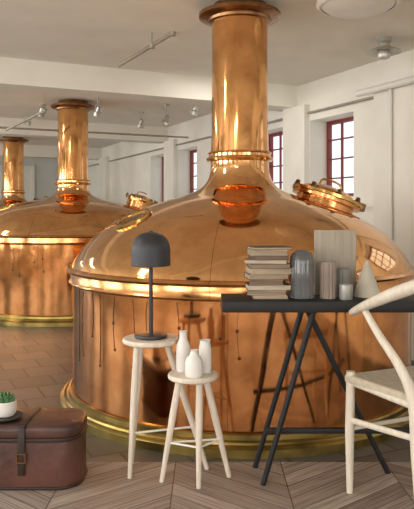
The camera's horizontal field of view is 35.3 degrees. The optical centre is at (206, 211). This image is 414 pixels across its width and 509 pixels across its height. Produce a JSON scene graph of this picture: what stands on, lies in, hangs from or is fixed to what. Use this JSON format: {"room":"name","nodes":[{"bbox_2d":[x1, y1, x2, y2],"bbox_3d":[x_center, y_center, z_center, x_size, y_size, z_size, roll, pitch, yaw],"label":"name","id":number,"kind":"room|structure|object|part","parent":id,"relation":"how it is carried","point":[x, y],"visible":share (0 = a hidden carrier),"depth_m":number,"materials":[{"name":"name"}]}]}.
{"room":"brewery","nodes":[
{"label":"brewery","id":0,"kind":"room"},
{"bbox_2d":[0,157,57,198],"bbox_3d":[-6.022,-0.030,12.749,7.200,2.460,0.200,0,0,-25],"label":"wall","id":1,"kind":"structure","parent":0,"point":[45,168],"depth_m":13.85,"materials":[{"name":"grey paint"}]},
{"bbox_2d":[0,165,34,201],"bbox_3d":[-4.108,0.065,13.521,1.020,2.070,0.040,0,0,-25],"label":"door","id":2,"kind":"structure","parent":1,"relation":"in","point":[29,171],"depth_m":13.69,"materials":[{"name":"white"}]},
{"bbox_2d":[0,0,413,147],"bbox_3d":[-2.221,-1.335,4.702,7.800,0.150,18.200,0,0,-25],"label":"ceiling","id":3,"kind":"structure","parent":0,"point":[306,45],"depth_m":4.83,"materials":[{"name":"paint"}]},
{"bbox_2d":[5,93,46,130],"bbox_3d":[-1.932,-1.078,6.898,0.039,0.365,0.847,0,0,-45],"label":"track","id":4,"kind":"object","parent":3,"relation":"hanging from","point":[43,109],"visible":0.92,"depth_m":6.82,"materials":[{"name":"white metal"}]},
{"bbox_3d":[-1.931,-0.972,6.900,0.028,0.154,0.847,0,0,-45],"label":"rod","id":5,"kind":"part","parent":4,"relation":"part of","materials":[{"name":"white metal"}]},
{"bbox_2d":[23,116,30,125],"bbox_3d":[-2.375,-1.198,8.603,0.109,0.124,0.100,0,0,0],"label":"ceiling spotlight","id":6,"kind":"object","parent":3,"relation":"hanging from","point":[28,122],"visible":0.67,"depth_m":8.56,"materials":[{"name":"metal"}]},
{"bbox_2d":[38,104,45,116],"bbox_3d":[-1.936,-1.184,7.605,0.106,0.151,0.115,0,0,0],"label":"ceiling spotlight","id":7,"kind":"object","parent":3,"relation":"hanging from","point":[41,105],"visible":0.69,"depth_m":7.57,"materials":[{"name":"metal"}]},
{"bbox_2d":[93,97,101,116],"bbox_3d":[-1.164,-1.131,6.906,0.106,0.258,0.112,0,0,0],"label":"ceiling spotlight","id":8,"kind":"object","parent":3,"relation":"hanging from","point":[97,112],"visible":0.77,"depth_m":6.87,"materials":[{"name":"metal"}]},
{"bbox_2d":[136,112,144,128],"bbox_3d":[-0.839,-1.156,8.206,0.107,0.209,0.109,0,0,0],"label":"ceiling spotlight","id":9,"kind":"object","parent":3,"relation":"hanging from","point":[140,124],"visible":1,"depth_m":8.17,"materials":[{"name":"metal"}]},
{"bbox_2d":[117,31,175,66],"bbox_3d":[-0.427,-1.148,4.574,0.421,0.253,0.040,0,0,7],"label":"track","id":10,"kind":"object","parent":3,"relation":"hanging from","point":[152,44],"visible":0.94,"depth_m":4.56,"materials":[{"name":"white metal"}]},
{"bbox_2d":[161,104,169,124],"bbox_3d":[-0.486,-1.139,7.593,0.107,0.243,0.108,0,0,0],"label":"ceiling spotlight","id":11,"kind":"object","parent":3,"relation":"hanging from","point":[165,120],"visible":1,"depth_m":7.58,"materials":[{"name":"metal"}]},
{"bbox_2d":[188,105,198,115],"bbox_3d":[-0.138,-1.115,6.605,0.108,0.290,0.101,0,0,0],"label":"ceiling spotlight","id":12,"kind":"object","parent":3,"relation":"hanging from","point":[194,110],"visible":0.7,"depth_m":6.57,"materials":[{"name":"metal"}]},
{"bbox_2d":[316,0,400,18],"bbox_3d":[0.871,-1.202,3.750,0.480,0.115,0.480,0,0,0],"label":"ceiling lamp","id":13,"kind":"object","parent":3,"relation":"attached to","point":[346,9],"visible":1,"depth_m":3.70,"materials":[{"name":"white ceramic"}]},
{"bbox_2d":[366,36,401,59],"bbox_3d":[1.280,-1.181,4.700,0.250,0.157,0.250,0,0,0],"label":"ceiling lamp","id":14,"kind":"object","parent":3,"relation":"attached to","point":[384,50],"visible":1,"depth_m":4.67,"materials":[{"name":"metal"}]},
{"bbox_3d":[1.280,-1.176,4.700,0.250,0.048,0.250,0,0,0],"label":"lamp shade","id":15,"kind":"part","parent":14,"relation":"part of","materials":[{"name":"metal"}]},
{"bbox_2d":[0,325,413,508],"bbox_3d":[-2.221,1.150,4.702,7.200,0.100,17.600,0,0,-25],"label":"floor","id":16,"kind":"structure","parent":0,"point":[105,485],"depth_m":2.71,"materials":[{"name":"brown wood"}]},
{"bbox_2d":[0,136,46,206],"bbox_3d":[-3.237,-0.079,10.857,2.362,2.358,2.362,0,0,13],"label":"kettle","id":17,"kind":"object","parent":16,"relation":"on","point":[12,191],"visible":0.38,"depth_m":10.71,"materials":[{"name":"orange metal"}]},
{"bbox_2d":[0,407,87,489],"bbox_3d":[-0.775,0.972,2.695,0.542,0.256,0.282,0,0,0],"label":"trunk","id":18,"kind":"object","parent":16,"relation":"on","point":[43,448],"visible":1,"depth_m":2.57,"materials":[{"name":"brown leather"}]},
{"bbox_2d":[0,390,22,421],"bbox_3d":[-0.830,0.790,2.670,0.144,0.108,0.144,0,0,0],"label":"potted succulent","id":19,"kind":"object","parent":18,"relation":"on","point":[8,403],"visible":1,"depth_m":2.64,"materials":[{"name":"white ceramic"}]},
{"bbox_2d":[0,399,16,417],"bbox_3d":[-0.830,0.804,2.670,0.095,0.060,0.095,0,0,0],"label":"plant pot","id":20,"kind":"object","parent":19,"relation":"on","point":[8,407],"depth_m":2.64,"materials":[{"name":"white ceramic"}]},
{"bbox_3d":[-0.775,0.875,2.700,0.538,0.055,0.268,0,0,0],"label":"lid","id":21,"kind":"part","parent":18,"relation":"part of","materials":[{"name":"brown leather"}]},
{"bbox_2d":[0,99,157,326],"bbox_3d":[-1.526,-0.079,7.400,2.419,2.358,2.419,0,0,0],"label":"kettle","id":22,"kind":"object","parent":16,"relation":"on","point":[39,239],"visible":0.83,"depth_m":6.39,"materials":[{"name":"orange metal"}]},
{"bbox_3d":[-0.756,-0.173,7.508,0.284,0.044,0.284,16,-2,-8],"label":"hatch lid","id":23,"kind":"part","parent":22,"relation":"part of","materials":[{"name":"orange metal"}]},
{"bbox_2d":[122,333,208,478],"bbox_3d":[-0.174,0.816,2.745,0.366,0.573,0.240,0,0,0],"label":"stool","id":24,"kind":"object","parent":16,"relation":"on","point":[129,340],"visible":0.84,"depth_m":2.70,"materials":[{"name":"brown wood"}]},
{"bbox_3d":[-0.304,0.826,2.700,0.056,0.549,0.029,0,0,-39],"label":"leg","id":25,"kind":"part","parent":24,"relation":"part of","materials":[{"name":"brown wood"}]},
{"bbox_3d":[-0.306,0.826,2.814,0.089,0.551,0.029,0,0,41],"label":"leg","id":26,"kind":"part","parent":24,"relation":"part of","materials":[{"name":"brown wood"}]},
{"bbox_2d":[131,231,169,340],"bbox_3d":[-0.237,0.304,2.745,0.165,0.452,0.165,0,0,0],"label":"table lamp","id":27,"kind":"object","parent":24,"relation":"on","point":[150,249],"visible":1,"depth_m":2.69,"materials":[{"name":"grey metal"}]},
{"bbox_3d":[-0.237,0.155,2.745,0.165,0.143,0.165,0,0,0],"label":"lamp shade","id":28,"kind":"part","parent":27,"relation":"part of","materials":[{"name":"grey metal"}]},
{"bbox_3d":[-0.237,0.366,2.745,0.018,0.292,0.018,0,0,0],"label":"stem","id":29,"kind":"part","parent":27,"relation":"part of","materials":[{"name":"grey metal"}]},
{"bbox_3d":[-0.237,0.541,2.745,0.240,0.023,0.240,0,0,0],"label":"seat","id":30,"kind":"part","parent":24,"relation":"part of","materials":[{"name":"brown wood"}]},
{"bbox_3d":[-0.088,0.826,2.771,0.196,0.555,0.029,0,0,-11],"label":"leg","id":31,"kind":"part","parent":24,"relation":"part of","materials":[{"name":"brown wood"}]},
{"bbox_2d":[159,369,230,488],"bbox_3d":[-0.032,0.878,2.655,0.268,0.449,0.204,0,0,-39],"label":"stool","id":32,"kind":"object","parent":16,"relation":"on","point":[179,378],"visible":0.86,"depth_m":2.63,"materials":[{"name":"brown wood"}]},
{"bbox_3d":[-0.147,0.887,2.644,0.094,0.429,0.031,0,0,0],"label":"leg","id":33,"kind":"part","parent":32,"relation":"part of","materials":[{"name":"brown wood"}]},
{"bbox_2d":[176,330,189,371],"bbox_3d":[-0.098,0.572,2.675,0.058,0.163,0.058,0,0,0],"label":"bottle vase","id":34,"kind":"object","parent":32,"relation":"on","point":[183,347],"visible":0.84,"depth_m":2.65,"materials":[{"name":"white ceramic"}]},
{"bbox_3d":[-0.057,0.664,2.635,0.204,0.023,0.204,0,0,0],"label":"seat","id":35,"kind":"part","parent":32,"relation":"part of","materials":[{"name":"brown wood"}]},
{"bbox_2d":[185,349,202,377],"bbox_3d":[-0.052,0.601,2.590,0.072,0.104,0.072,0,0,0],"label":"bottle","id":36,"kind":"object","parent":32,"relation":"on","point":[193,363],"visible":1,"depth_m":2.56,"materials":[{"name":"white ceramic"}]},
{"bbox_3d":[-0.031,0.887,2.587,0.029,0.425,0.030,0,0,0],"label":"leg","id":37,"kind":"part","parent":32,"relation":"part of","materials":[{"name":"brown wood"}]},
{"bbox_2d":[199,339,210,372],"bbox_3d":[-0.008,0.588,2.655,0.052,0.131,0.052,0,0,0],"label":"vase","id":38,"kind":"object","parent":32,"relation":"on","point":[204,346],"visible":0.85,"depth_m":2.63,"materials":[{"name":"white ceramic"}]},
{"bbox_3d":[0.042,0.887,2.677,0.128,0.430,0.030,0,0,-21],"label":"leg","id":39,"kind":"part","parent":32,"relation":"part of","materials":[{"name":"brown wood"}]},
{"bbox_2d":[59,0,413,458],"bbox_3d":[0.200,-0.079,3.970,2.148,2.358,2.148,0,0,0],"label":"kettle","id":40,"kind":"object","parent":16,"relation":"on","point":[208,230],"visible":0.82,"depth_m":3.17,"materials":[{"name":"orange metal"}]},
{"bbox_3d":[-0.692,0.614,3.515,0.004,0.389,0.018,0,0,-31],"label":"gauge rod","id":41,"kind":"part","parent":40,"relation":"part of","materials":[{"name":"metal"}]},
{"bbox_3d":[-0.661,0.594,3.459,0.004,0.349,0.028,0,0,-31],"label":"gauge rod","id":42,"kind":"part","parent":40,"relation":"part of","materials":[{"name":"brown metal"}]},
{"bbox_3d":[-0.544,0.604,3.300,0.004,0.368,0.017,0,0,-38],"label":"gauge rod","id":43,"kind":"part","parent":40,"relation":"part of","materials":[{"name":"brown metal"}]},
{"bbox_3d":[-0.461,0.554,3.219,0.029,0.269,0.004,0,0,41],"label":"gauge rod","id":44,"kind":"part","parent":40,"relation":"part of","materials":[{"name":"metal"}]},
{"bbox_3d":[-0.406,0.041,3.576,0.161,0.014,0.161,-32,17,-29],"label":"hatch glass","id":45,"kind":"part","parent":40,"relation":"part of","materials":[{"name":"gold metal"}]},
{"bbox_3d":[-0.137,0.544,3.027,0.029,0.249,0.004,0,0,20],"label":"gauge rod","id":46,"kind":"part","parent":40,"relation":"part of","materials":[{"name":"metal"}]},
{"bbox_3d":[0.142,0.549,2.971,0.028,0.259,0.004,0,0,3],"label":"gauge rod","id":47,"kind":"part","parent":40,"relation":"part of","materials":[{"name":"brown metal"}]},
{"bbox_3d":[0.758,-0.129,4.048,0.353,0.054,0.353,19,-3,-8],"label":"hatch lid","id":48,"kind":"part","parent":40,"relation":"part of","materials":[{"name":"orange metal"}]},
{"bbox_3d":[0.773,-0.172,4.051,0.154,0.058,0.014,19,-3,-8],"label":"hatch handle","id":49,"kind":"part","parent":40,"relation":"part of","materials":[{"name":"gold metal"}]},
{"bbox_2d":[221,294,413,485],"bbox_3d":[0.792,0.729,2.680,1.464,0.753,0.261,0,0,0],"label":"trestle table","id":50,"kind":"object","parent":16,"relation":"on","point":[230,303],"visible":0.92,"depth_m":2.61,"materials":[{"name":"black paint"}]},
{"bbox_2d":[251,293,288,298],"bbox_3d":[0.257,0.344,2.680,0.144,0.016,0.118,0,0,1],"label":"book","id":51,"kind":"object","parent":50,"relation":"on","point":[287,295],"visible":0.59,"depth_m":2.62,"materials":[{"name":"paper"}]},
{"bbox_2d":[247,290,285,295],"bbox_3d":[0.247,0.327,2.680,0.158,0.019,0.119,0,0,6],"label":"book","id":52,"kind":"object","parent":51,"relation":"on","point":[280,293],"visible":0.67,"depth_m":2.62,"materials":[{"name":"paper"}]},
{"bbox_2d":[245,282,290,290],"bbox_3d":[0.250,0.306,2.680,0.176,0.022,0.117,0,0,-3],"label":"book","id":53,"kind":"object","parent":52,"relation":"on","point":[286,286],"visible":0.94,"depth_m":2.62,"materials":[{"name":"paper"}]},
{"bbox_2d":[249,279,285,285],"bbox_3d":[0.249,0.284,2.680,0.140,0.022,0.120,0,0,11],"label":"book","id":54,"kind":"object","parent":53,"relation":"on","point":[280,281],"visible":0.7,"depth_m":2.62,"materials":[{"name":"paper"}]},
{"bbox_2d":[244,272,287,279],"bbox_3d":[0.243,0.262,2.680,0.167,0.022,0.112,0,0,-6],"label":"book","id":55,"kind":"object","parent":54,"relation":"on","point":[248,276],"visible":0.85,"depth_m":2.63,"materials":[{"name":"paper"}]},
{"bbox_2d":[246,267,291,273],"bbox_3d":[0.254,0.240,2.680,0.169,0.022,0.114,0,0,-9],"label":"book","id":56,"kind":"object","parent":55,"relation":"on","point":[248,270],"visible":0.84,"depth_m":2.63,"materials":[{"name":"paper"}]},
{"bbox_2d":[247,263,290,268],"bbox_3d":[0.254,0.220,2.680,0.164,0.019,0.124,0,0,-2],"label":"book","id":57,"kind":"object","parent":56,"relation":"on","point":[251,266],"visible":0.73,"depth_m":2.62,"materials":[{"name":"paper"}]},
{"bbox_2d":[244,258,287,263],"bbox_3d":[0.244,0.202,2.680,0.174,0.016,0.112,0,0,8],"label":"book","id":58,"kind":"object","parent":57,"relation":"on","point":[247,260],"visible":0.84,"depth_m":2.63,"materials":[{"name":"paper"}]},
{"bbox_2d":[249,255,289,259],"bbox_3d":[0.255,0.184,2.680,0.143,0.019,0.124,0,0,-8],"label":"book","id":59,"kind":"object","parent":58,"relation":"on","point":[254,257],"visible":0.76,"depth_m":2.62,"materials":[{"name":"paper"}]},
{"bbox_2d":[247,249,286,254],"bbox_3d":[0.248,0.164,2.680,0.152,0.022,0.122,0,0,-2],"label":"book","id":60,"kind":"object","parent":59,"relation":"on","point":[249,251],"visible":0.79,"depth_m":2.62,"materials":[{"name":"paper"}]},
{"bbox_2d":[247,245,291,249],"bbox_3d":[0.256,0.147,2.680,0.159,0.011,0.124,0,0,-11],"label":"book","id":61,"kind":"object","parent":60,"relation":"on","point":[282,247],"visible":1,"depth_m":2.63,"materials":[{"name":"paper"}]},
{"bbox_3d":[0.307,0.747,2.776,0.227,0.711,0.024,0,0,14],"label":"trestle leg","id":62,"kind":"part","parent":50,"relation":"part of","materials":[{"name":"black paint"}]},
{"bbox_3d":[0.329,0.747,2.620,0.228,0.712,0.025,0,0,0],"label":"trestle leg","id":63,"kind":"part","parent":50,"relation":"part of","materials":[{"name":"black paint"}]},
{"bbox_2d":[290,249,313,298],"bbox_3d":[0.389,0.253,2.660,0.101,0.199,0.101,0,0,0],"label":"glass cloche","id":64,"kind":"object","parent":50,"relation":"on","point":[301,261],"visible":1,"depth_m":2.62,"materials":[{"name":"grey glass"}]},
{"bbox_2d":[320,261,335,298],"bbox_3d":[0.495,0.278,2.660,0.068,0.148,0.068,0,0,0],"label":"ribbed vase","id":65,"kind":"object","parent":50,"relation":"on","point":[327,268],"visible":1,"depth_m":2.63,"materials":[{"name":"beige ceramic"}]},
{"bbox_2d":[314,230,355,294],"bbox_3d":[0.546,0.214,2.775,0.176,0.275,0.018,0,0,0],"label":"display board","id":66,"kind":"object","parent":50,"relation":"on","point":[338,246],"visible":0.74,"depth_m":2.77,"materials":[{"name":"beige wood"}]},
{"bbox_2d":[336,268,349,296],"bbox_3d":[0.565,0.293,2.700,0.057,0.118,0.057,0,0,0],"label":"ribbed pot","id":67,"kind":"object","parent":50,"relation":"on","point":[342,274],"visible":0.74,"depth_m":2.68,"materials":[{"name":"grey glass"}]},
{"bbox_2d":[339,284,352,299],"bbox_3d":[0.560,0.322,2.620,0.054,0.060,0.054,0,0,0],"label":"cup","id":68,"kind":"object","parent":50,"relation":"on","point":[345,290],"visible":1,"depth_m":2.60,"materials":[{"name":"ceramic"}]},
{"bbox_3d":[0.587,0.747,2.719,0.375,0.716,0.025,0,0,-6],"label":"trestle leg","id":69,"kind":"part","parent":50,"relation":"part of","materials":[{"name":"black paint"}]},
{"bbox_2d":[353,260,379,297],"bbox_3d":[0.669,0.276,2.720,0.120,0.152,0.120,0,0,0],"label":"cone","id":70,"kind":"object","parent":50,"relation":"on","point":[366,286],"visible":0.8,"depth_m":2.69,"materials":[{"name":"beige ceramic"}]},
{"bbox_2d":[345,279,413,493],"bbox_3d":[0.861,0.645,2.425,0.596,0.912,0.521,0,0,-25],"label":"armchair","id":71,"kind":"object","parent":16,"relation":"on","point":[396,384],"visible":1,"depth_m":2.38,"materials":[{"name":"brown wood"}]},
{"bbox_3d":[0.561,0.862,2.551,0.039,0.475,0.036,0,0,-25],"label":"leg","id":72,"kind":"part","parent":71,"relation":"part of","materials":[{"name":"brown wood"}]},
{"bbox_3d":[0.830,0.663,2.491,0.468,0.053,0.375,0,0,-25],"label":"seat","id":73,"kind":"part","parent":71,"relation":"part of","materials":[{"name":"paper"}]},
{"bbox_3d":[0.643,0.670,2.401,0.028,0.037,0.341,0,0,-28],"label":"seat rail","id":74,"kind":"part","parent":71,"relation":"part of","materials":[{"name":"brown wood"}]},
{"bbox_3d":[0.871,0.295,2.403,0.596,0.212,0.473,0,0,-25],"label":"armrest rail","id":75,"kind":"part","parent":71,"relation":"part of","materials":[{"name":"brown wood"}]},
{"bbox_3d":[0.657,0.729,2.316,0.041,0.744,0.251,0,0,-43],"label":"leg","id":76,"kind":"part","parent":71,"relation":"part of","materials":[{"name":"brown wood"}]},
{"bbox_2d":[88,49,413,224],"bbox_3d":[1.152,-0.030,6.295,0.260,2.460,17.600,0,0,-25],"label":"wall","id":77,"kind":"structure","parent":0,"point":[143,172],"depth_m":6.37,"materials":[{"name":"paint"}]},
{"bbox_2d":[0,144,101,159],"bbox_3d":[-5.399,-1.153,11.429,7.200,0.215,0.300,0,0,-25],"label":"beam","id":78,"kind":"structure","parent":77,"relation":"attached to","point":[30,151],"depth_m":12.38,"materials":[{"name":"paint"}]},
{"bbox_2d":[0,117,167,143],"bbox_3d":[-3.904,-1.153,8.264,7.200,0.215,0.300,0,0,-25],"label":"beam","id":79,"kind":"structure","parent":77,"relation":"attached to","point":[4,122],"depth_m":9.23,"materials":[{"name":"paint"}]},
{"bbox_2d":[0,126,188,137],"bbox_3d":[-1.382,-1.000,8.195,2.500,0.024,0.024,0,0,-25],"label":"ceiling pipe","id":80,"kind":"object","parent":77,"relation":"attached to","point":[0,126],"visible":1,"depth_m":8.25,"materials":[{"name":"grey metal"}]},
{"bbox_2d":[99,157,109,199],"bbox_3d":[-1.981,0.028,12.529,0.080,2.145,0.450,0,0,-25],"label":"pillar","id":81,"kind":"structure","parent":77,"relation":"attached to","point":[104,165],"depth_m":12.37,"materials":[{"name":"paint"}]},
{"bbox_2d":[0,57,297,111],"bbox_3d":[-2.409,-1.153,5.100,7.200,0.215,0.300,0,0,-25],"label":"beam","id":82,"kind":"structure","parent":77,"relation":"attached to","point":[22,75],"depth_m":5.73,"materials":[{"name":"paint"}]},
{"bbox_2d":[162,156,163,201],"bbox_3d":[-0.559,-0.512,10.115,0.040,0.745,0.670,0,0,-25],"label":"window","id":83,"kind":"structure","parent":77,"relation":"in","point":[163,156],"depth_m":10.39,"materials":[{"name":"red paint"}]},
{"bbox_2d":[164,139,176,200],"bbox_3d":[-0.535,0.028,9.491,0.060,2.145,0.380,0,0,-25],"label":"pillar","id":84,"kind":"structure","parent":77,"relation":"attached to","point":[170,148],"depth_m":9.41,"materials":[{"name":"paint"}]},
{"bbox_2d":[190,149,196,192],"bbox_3d":[-0.085,-0.512,9.112,0.040,0.745,0.670,0,0,-25],"label":"window","id":85,"kind":"structure","parent":77,"relation":"in","point":[192,152],"depth_m":9.38,"materials":[{"name":"red paint"}]},
{"bbox_2d":[88,96,373,166],"bbox_3d":[-0.615,-0.960,9.696,0.026,0.026,9.740,0,0,-25],"label":"conduit","id":86,"kind":"object","parent":77,"relation":"attached to","point":[371,97],"visible":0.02,"depth_m":6.76,"materials":[{"name":"grey metal"}]},
{"bbox_2d":[269,131,282,189],"bbox_3d":[0.864,-0.512,7.104,0.040,0.745,0.670,0,0,-25],"label":"window","id":87,"kind":"structure","parent":77,"relation":"in","point":[279,134],"depth_m":7.23,"materials":[{"name":"red paint"}]},
{"bbox_2d":[283,104,308,194],"bbox_3d":[0.885,0.028,6.484,0.060,2.145,0.390,0,0,-25],"label":"pillar","id":88,"kind":"structure","parent":77,"relation":"attached to","point":[295,119],"depth_m":6.43,"materials":[{"name":"paint"}]},
{"bbox_2d":[327,116,353,195],"bbox_3d":[1.338,-0.512,6.101,0.040,0.745,0.670,0,0,-25],"label":"window","id":89,"kind":"structure","parent":77,"relation":"in","point":[349,119],"depth_m":6.25,"materials":[{"name":"red paint"}]},
{"bbox_2d":[360,200,373,206],"bbox_3d":[1.021,-0.070,6.233,0.030,0.060,17.600,0,0,-25],"label":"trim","id":90,"kind":"structure","parent":77,"relation":"attached to","point":[369,203],"depth_m":5.48,"materials":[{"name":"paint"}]},
{"bbox_2d":[355,76,413,96],"bbox_3d":[1.601,-0.970,4.572,0.056,0.056,1.700,0,0,-25],"label":"pipe","id":91,"kind":"object","parent":77,"relation":"attached to","point":[409,80],"visible":1,"depth_m":5.00,"materials":[{"name":"white metal"}]},
{"bbox_2d":[389,89,391,238],"bbox_3d":[1.416,0.075,5.015,0.026,2.050,0.026,0,0,0],"label":"pipe","id":92,"kind":"object","parent":77,"relation":"attached to","point":[390,90],"visible":0.63,"depth_m":5.00,"materials":[{"name":"white metal"}]},
{"bbox_2d":[374,71,413,359],"bbox_3d":[1.592,0.028,4.872,0.160,2.145,0.850,0,0,-25],"label":"pillar","id":93,"kind":"structure","parent":77,"relation":"attached to","point":[403,96],"depth_m":4.98,"materials":[{"name":"paint"}]}
]}

